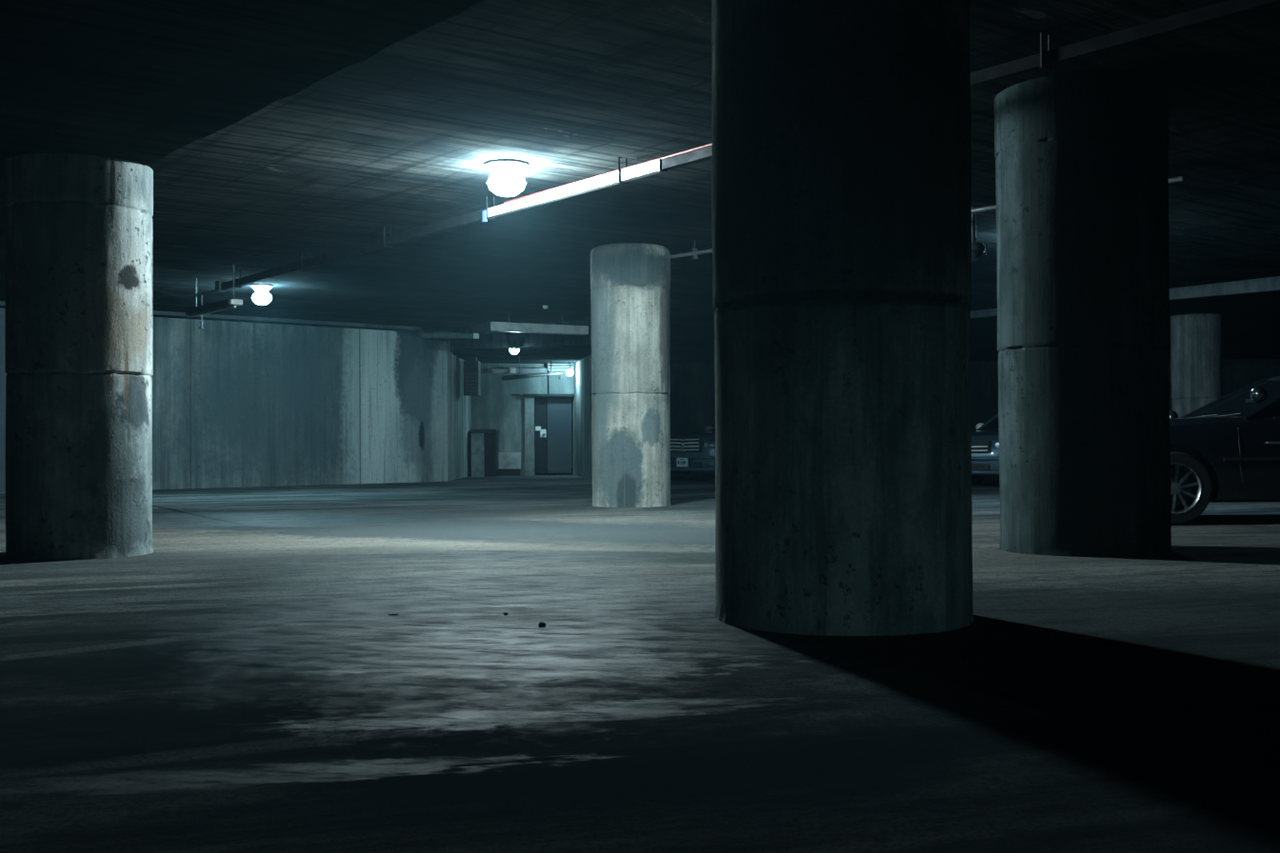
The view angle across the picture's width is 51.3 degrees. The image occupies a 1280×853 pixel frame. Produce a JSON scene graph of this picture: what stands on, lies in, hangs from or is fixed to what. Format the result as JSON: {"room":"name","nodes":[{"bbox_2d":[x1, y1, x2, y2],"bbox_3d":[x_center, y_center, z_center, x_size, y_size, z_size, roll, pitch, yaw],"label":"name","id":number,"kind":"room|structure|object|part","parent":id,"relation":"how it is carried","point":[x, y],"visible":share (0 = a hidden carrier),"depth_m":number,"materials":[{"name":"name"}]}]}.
{"room":"parking garage","nodes":[
{"label":"parking garage","id":0,"kind":"room"},
{"bbox_2d":[0,308,447,494],"bbox_3d":[-15.254,-0.638,17.070,30.087,3.400,0.350,0,-1,-42],"label":"wall","id":1,"kind":"structure","parent":0,"point":[235,404],"depth_m":24.63,"materials":[{"name":"concrete"}]},
{"bbox_2d":[0,300,420,332],"bbox_3d":[-15.340,-2.132,16.496,29.187,0.425,0.470,0,-1,-42],"label":"trim","id":2,"kind":"structure","parent":1,"relation":"attached to","point":[155,313],"depth_m":24.14,"materials":[{"name":"concrete"}]},
{"bbox_2d":[0,0,483,235],"bbox_3d":[-13.293,-2.369,10.504,14.018,1.100,57.000,0,-1,-39],"label":"ceiling","id":3,"kind":"structure","parent":0,"point":[137,81],"depth_m":6.97,"materials":[{"name":"concrete"}]},
{"bbox_2d":[447,331,470,481],"bbox_3d":[-4.180,-0.567,29.254,0.600,3.400,4.672,0,-1,0],"label":"wall","id":4,"kind":"structure","parent":0,"point":[458,404],"depth_m":28.52,"materials":[{"name":"concrete"}]},
{"bbox_2d":[448,320,591,363],"bbox_3d":[-2.360,-1.879,29.972,5.300,0.780,10.100,0,-1,0],"label":"ceiling","id":5,"kind":"structure","parent":0,"point":[492,348],"depth_m":26.16,"materials":[{"name":"grey concrete"}]},
{"bbox_2d":[463,357,480,396],"bbox_3d":[-3.628,-1.110,28.808,0.324,0.878,0.411,0,-1,0],"label":"box","id":6,"kind":"object","parent":5,"relation":"hanging from","point":[471,366],"visible":0.97,"depth_m":28.62,"materials":[{"name":"paint"}]},
{"bbox_2d":[464,373,477,391],"bbox_3d":[-3.627,-0.947,28.607,0.259,0.384,0.012,0,-1,0],"label":"grille","id":7,"kind":"object","parent":6,"relation":"attached to","point":[470,379],"depth_m":28.61,"materials":[{"name":"metal"}]},
{"bbox_2d":[508,346,519,354],"bbox_3d":[-2.415,-1.462,25.617,0.209,0.146,0.209,0,-1,0],"label":"dome lamp","id":8,"kind":"object","parent":5,"relation":"attached to","point":[513,350],"visible":1,"depth_m":25.55,"materials":[{"name":"glass"}]},
{"bbox_2d":[509,349,519,354],"bbox_3d":[-2.415,-1.436,25.617,0.190,0.095,0.190,0,-1,0],"label":"diffuser","id":9,"kind":"object","parent":8,"relation":"attached to","point":[513,351],"depth_m":25.56,"materials":[{"name":"white"}]},
{"bbox_2d":[500,357,562,380],"bbox_3d":[-2.350,-1.231,29.300,0.110,0.550,2.884,-1,-1,22],"label":"pipe","id":10,"kind":"object","parent":5,"relation":"hanging from","point":[518,376],"visible":1,"depth_m":28.91,"materials":[{"name":"grey metal"}]},
{"bbox_2d":[566,361,573,376],"bbox_3d":[-1.603,-1.322,30.516,0.143,0.330,0.150,0,-1,0],"label":"wall lamp","id":11,"kind":"object","parent":5,"relation":"attached to","point":[570,372],"visible":1,"depth_m":30.48,"materials":[{"name":"white glass"}]},
{"bbox_3d":[-1.602,-1.232,30.515,0.143,0.150,0.150,0,-1,0],"label":"lamp globe","id":12,"kind":"part","parent":11,"relation":"part of","materials":[{"name":"white glass"}]},
{"bbox_2d":[470,363,574,476],"bbox_3d":[-2.817,-0.552,31.317,3.111,3.400,0.300,0,-1,-9],"label":"wall","id":13,"kind":"structure","parent":0,"point":[496,408],"depth_m":31.13,"materials":[{"name":"concrete"}]},
{"bbox_2d":[491,367,546,373],"bbox_3d":[-2.811,-1.301,31.080,1.291,0.131,0.188,0,-1,-9],"label":"cable tray","id":14,"kind":"object","parent":13,"relation":"attached to","point":[510,370],"visible":0.94,"depth_m":31.05,"materials":[{"name":"metal"}]},
{"bbox_2d":[524,397,534,476],"bbox_3d":[-2.584,0.223,31.188,0.229,1.845,0.110,0,-1,-9],"label":"trim","id":15,"kind":"structure","parent":13,"relation":"attached to","point":[529,401],"depth_m":31.13,"materials":[{"name":"concrete"}]},
{"bbox_2d":[522,394,574,397],"bbox_3d":[-2.117,-0.732,31.227,1.232,0.060,0.140,0,-1,-9],"label":"trim","id":16,"kind":"structure","parent":13,"relation":"attached to","point":[524,395],"depth_m":31.17,"materials":[{"name":"paint"}]},
{"bbox_2d":[547,364,550,394],"bbox_3d":[-2.135,-1.117,31.249,0.051,0.805,0.045,0,-1,0],"label":"conduit","id":17,"kind":"object","parent":13,"relation":"attached to","point":[549,365],"visible":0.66,"depth_m":31.23,"materials":[{"name":"metal"}]},
{"bbox_2d":[535,398,572,473],"bbox_3d":[-2.031,0.191,31.392,0.918,1.805,0.180,0,-1,-9],"label":"door","id":18,"kind":"structure","parent":13,"relation":"in","point":[553,415],"depth_m":31.41,"materials":[{"name":"paint"}]},
{"bbox_2d":[535,426,546,437],"bbox_3d":[-2.334,0.125,31.363,0.255,0.260,0.008,0,-1,-9],"label":"paper notice","id":19,"kind":"object","parent":18,"relation":"attached to","point":[542,431],"visible":1,"depth_m":31.36,"materials":[{"name":"white paper"}]},
{"bbox_2d":[547,363,574,371],"bbox_3d":[-1.863,-1.455,31.255,0.615,0.300,0.130,0,-1,-9],"label":"panel","id":20,"kind":"object","parent":13,"relation":"attached to","point":[572,366],"visible":0.66,"depth_m":31.24,"materials":[{"name":"white metal"}]},
{"bbox_2d":[573,354,592,479],"bbox_3d":[-0.403,-0.563,31.476,2.301,3.400,13.064,0,-1,0],"label":"wall","id":21,"kind":"structure","parent":0,"point":[583,420],"depth_m":29.45,"materials":[{"name":"concrete"}]},
{"bbox_2d":[669,276,1279,346],"bbox_3d":[15.663,-2.337,12.714,0.170,0.340,48.000,0,-1,-39],"label":"trim","id":22,"kind":"structure","parent":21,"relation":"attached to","point":[1270,284],"depth_m":20.82,"materials":[{"name":"concrete"}]},
{"bbox_2d":[0,467,1279,852],"bbox_3d":[2.006,1.105,15.489,56.000,0.300,49.000,0,-1,0],"label":"floor","id":23,"kind":"structure","parent":0,"point":[247,682],"depth_m":4.27,"materials":[{"name":"concrete"}]},
{"bbox_2d":[4,153,153,560],"bbox_3d":[-4.049,-0.479,9.648,0.997,2.805,0.991,0,-1,0],"label":"concrete column","id":24,"kind":"structure","parent":23,"relation":"on","point":[79,320],"depth_m":9.22,"materials":[{"name":"grey concrete"}]},
{"bbox_2d":[470,429,499,477],"bbox_3d":[-3.558,0.605,30.624,0.596,1.080,0.720,0,-1,0],"label":"base cabinet","id":25,"kind":"object","parent":23,"relation":"on","point":[485,449],"visible":1,"depth_m":30.38,"materials":[{"name":"metal"}]},
{"bbox_3d":[-3.695,0.651,30.633,0.291,0.990,0.650,0,-1,0],"label":"panel","id":26,"kind":"part","parent":25,"relation":"part of","materials":[{"name":"paint"}]},
{"bbox_3d":[-3.422,0.650,30.683,0.274,0.990,0.600,0,-1,0],"label":"door","id":27,"kind":"part","parent":25,"relation":"part of","materials":[{"name":"paint"}]},
{"bbox_2d":[499,452,520,476],"bbox_3d":[-3.049,0.877,31.023,0.563,0.539,0.065,0,-1,0],"label":"board","id":28,"kind":"object","parent":23,"relation":"on","point":[510,463],"visible":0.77,"depth_m":30.99,"materials":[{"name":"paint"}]},
{"bbox_2d":[538,621,545,626],"bbox_3d":[-0.424,0.854,5.758,0.033,0.020,0.027,0,-1,-21],"label":"debris","id":29,"kind":"object","parent":23,"relation":"on","point":[540,624],"visible":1,"depth_m":5.75,"materials":[{"name":"black"}]},
{"bbox_2d":[590,242,670,507],"bbox_3d":[-0.113,-0.619,16.496,0.990,3.190,0.987,0,-1,-29],"label":"concrete column","id":30,"kind":"structure","parent":23,"relation":"on","point":[630,282],"depth_m":16.07,"materials":[{"name":"grey concrete"}]},
{"bbox_2d":[670,425,715,480],"bbox_3d":[2.719,0.372,26.895,4.959,1.480,2.170,0,-1,-39],"label":"car","id":31,"kind":"object","parent":23,"relation":"on","point":[692,455],"visible":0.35,"depth_m":25.30,"materials":[{"name":"blue paint"}]},
{"bbox_3d":[0.804,0.681,25.341,0.020,0.170,0.320,0,-1,-39],"label":"licence plate","id":32,"kind":"part","parent":31,"relation":"part of","materials":[{"name":"metal"}]},
{"bbox_2d":[670,439,702,452],"bbox_3d":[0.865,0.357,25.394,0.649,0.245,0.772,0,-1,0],"label":"grille","id":33,"kind":"object","parent":31,"relation":"attached to","point":[676,445],"depth_m":25.30,"materials":[{"name":"silver metal"}]},
{"bbox_2d":[704,425,712,432],"bbox_3d":[1.426,0.060,27.047,0.140,0.150,0.315,0,-1,-39],"label":"mirror","id":34,"kind":"object","parent":31,"relation":"attached to","point":[707,429],"depth_m":27.03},
{"bbox_2d":[711,0,974,636],"bbox_3d":[0.903,-0.801,6.018,1.156,3.320,1.154,0,-1,0],"label":"concrete column","id":35,"kind":"structure","parent":23,"relation":"on","point":[841,154],"depth_m":5.51,"materials":[{"name":"grey concrete"}]},
{"bbox_2d":[971,413,999,485],"bbox_3d":[7.283,0.313,23.600,4.945,1.480,2.150,0,-1,-39],"label":"car","id":36,"kind":"object","parent":23,"relation":"on","point":[985,440],"visible":0.12,"depth_m":21.90,"materials":[{"name":"blue paint"}]},
{"bbox_2d":[975,422,983,429],"bbox_3d":[6.147,0.011,23.865,0.140,0.150,0.315,0,-1,-39],"label":"mirror","id":37,"kind":"object","parent":36,"relation":"attached to","point":[979,425],"depth_m":23.88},
{"bbox_2d":[971,440,991,453],"bbox_3d":[5.424,0.335,22.094,0.100,0.200,0.918,0,-1,-39],"label":"grille","id":38,"kind":"object","parent":36,"relation":"attached to","point":[977,447],"depth_m":21.81,"materials":[{"name":"silver metal"}]},
{"bbox_2d":[994,69,1171,557],"bbox_3d":[3.170,-0.775,9.570,1.187,3.320,1.183,0,-1,0],"label":"concrete column","id":39,"kind":"structure","parent":23,"relation":"on","point":[1082,157],"depth_m":9.06,"materials":[{"name":"grey concrete"}]},
{"bbox_2d":[1170,313,1222,418],"bbox_3d":[10.199,-0.518,24.424,0.879,3.050,0.876,0,-1,0],"label":"concrete column","id":40,"kind":"structure","parent":23,"relation":"on","point":[1196,359],"depth_m":24.07,"materials":[{"name":"grey concrete"}]},
{"bbox_2d":[1169,376,1279,524],"bbox_3d":[6.441,0.196,13.106,5.095,1.500,2.210,0,-1,0],"label":"car","id":41,"kind":"object","parent":23,"relation":"on","point":[1226,450],"visible":0.35,"depth_m":12.20,"materials":[{"name":"black paint"}]},
{"bbox_2d":[1169,410,1178,418],"bbox_3d":[5.617,-0.100,14.057,0.140,0.150,0.315,0,-1,0],"label":"mirror","id":42,"kind":"object","parent":41,"relation":"attached to","point":[1172,414],"depth_m":14.02,"materials":[{"name":"black paint"}]},
{"bbox_3d":[6.329,0.296,12.172,2.000,0.030,0.014,0,-1,0],"label":"moulding","id":43,"kind":"part","parent":41,"relation":"part of","materials":[{"name":"black plastic"}]},
{"bbox_2d":[1245,386,1267,402],"bbox_3d":[5.616,-0.290,12.164,0.140,0.150,0.315,0,-1,0],"label":"mirror","id":44,"kind":"object","parent":41,"relation":"attached to","point":[1257,394],"depth_m":12.05,"materials":[{"name":"black paint"}]},
{"bbox_3d":[5.798,0.147,12.172,0.160,0.022,0.020,0,-1,0],"label":"door handle","id":45,"kind":"part","parent":41,"relation":"part of","materials":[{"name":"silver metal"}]},
{"bbox_2d":[0,0,1279,347],"bbox_3d":[2.835,-2.392,15.197,17.596,1.222,70.000,0,-1,-39],"label":"ceiling","id":46,"kind":"structure","parent":0,"point":[401,138],"depth_m":11.57,"materials":[{"name":"concrete"}]},
{"bbox_2d":[198,295,205,328],"bbox_3d":[-6.743,-1.770,20.520,0.100,0.523,0.100,0,-1,0],"label":"sprinkler head","id":47,"kind":"object","parent":46,"relation":"hanging from","point":[201,322],"visible":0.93,"depth_m":20.51},
{"bbox_2d":[185,264,242,318],"bbox_3d":[-5.793,-1.822,18.021,0.163,0.578,1.960,0,-1,-37],"label":"batten","id":48,"kind":"object","parent":46,"relation":"hanging from","point":[231,303],"visible":1,"depth_m":17.84,"materials":[{"name":"metal"}]},
{"bbox_3d":[-6.194,-1.848,18.596,0.022,0.467,0.022,-1,-1,22],"label":"rod","id":49,"kind":"part","parent":48,"relation":"part of","materials":[{"name":"metal"}]},
{"bbox_3d":[-5.292,-1.870,17.366,0.022,0.500,0.022,-1,-1,22],"label":"rod","id":50,"kind":"part","parent":48,"relation":"part of","materials":[{"name":"metal"}]},
{"bbox_2d":[250,283,273,304],"bbox_3d":[-5.508,-1.917,19.422,0.322,0.291,0.322,0,-1,0],"label":"ceiling lamp","id":51,"kind":"object","parent":46,"relation":"attached to","point":[261,296],"visible":1,"depth_m":19.32,"materials":[{"name":"glass"}]},
{"bbox_3d":[-5.507,-1.873,19.421,0.266,0.202,0.280,0,-1,0],"label":"lamp globe","id":52,"kind":"part","parent":51,"relation":"part of","materials":[{"name":"white glass"}]},
{"bbox_2d":[422,324,479,339],"bbox_3d":[-3.638,-1.816,25.875,1.537,0.296,0.209,-1,-1,39],"label":"duct","id":53,"kind":"object","parent":46,"relation":"hanging from","point":[454,335],"visible":0.91,"depth_m":25.84,"materials":[{"name":"metal"}]},
{"bbox_2d":[484,159,528,196],"bbox_3d":[-1.163,-2.149,11.624,0.380,0.285,0.380,0,-1,0],"label":"ceiling lamp","id":54,"kind":"object","parent":46,"relation":"attached to","point":[506,181],"visible":1,"depth_m":11.51,"materials":[{"name":"glass"}]},
{"bbox_3d":[-1.162,-2.125,11.623,0.314,0.238,0.330,0,-1,0],"label":"lamp globe","id":55,"kind":"part","parent":54,"relation":"part of","materials":[{"name":"white glass"}]},
{"bbox_2d":[477,312,588,335],"bbox_3d":[-1.923,-1.839,24.004,2.008,0.378,0.483,0,-1,-31],"label":"duct","id":56,"kind":"object","parent":46,"relation":"hanging from","point":[490,327],"visible":1,"depth_m":23.73,"materials":[{"name":"grey metal"}]},
{"bbox_2d":[215,0,1279,292],"bbox_3d":[-0.821,-2.175,12.303,0.124,0.430,15.952,0,-1,-39],"label":"ceiling pipe","id":57,"kind":"object","parent":46,"relation":"hanging from","point":[1229,9],"depth_m":10.83,"materials":[{"name":"metal"}]},
{"bbox_2d":[152,287,217,297],"bbox_3d":[-6.716,-1.911,18.454,1.862,0.242,0.036,0,-1,1],"label":"cable","id":58,"kind":"object","parent":57,"relation":"hanging from","point":[153,289],"visible":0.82,"depth_m":18.43,"materials":[{"name":"black rubber"}]},
{"bbox_2d":[662,176,1183,259],"bbox_3d":[2.521,-2.146,14.126,6.450,0.235,0.086,-1,-1,44],"label":"ceiling pipe","id":59,"kind":"object","parent":46,"relation":"attached to","point":[693,254],"visible":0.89,"depth_m":15.77,"materials":[{"name":"metal"}]},
{"bbox_2d":[971,206,988,261],"bbox_3d":[3.504,-2.019,14.022,0.240,0.573,0.240,0,-1,-35],"label":"housing","id":60,"kind":"object","parent":46,"relation":"attached to","point":[977,249],"visible":0.61,"depth_m":13.97,"materials":[{"name":"metal"}]},
{"bbox_2d":[669,291,1279,361],"bbox_3d":[19.156,-2.468,28.410,25.000,0.860,70.000,0,-1,-39],"label":"ceiling","id":61,"kind":"structure","parent":0,"point":[1250,323],"depth_m":27.76,"materials":[{"name":"concrete"}]},
{"bbox_2d":[669,359,1279,438],"bbox_3d":[15.347,-0.674,38.158,29.300,3.600,0.300,0,-1,0],"label":"wall","id":62,"kind":"structure","parent":0,"point":[692,384],"depth_m":38.01,"materials":[{"name":"concrete"}]}
]}

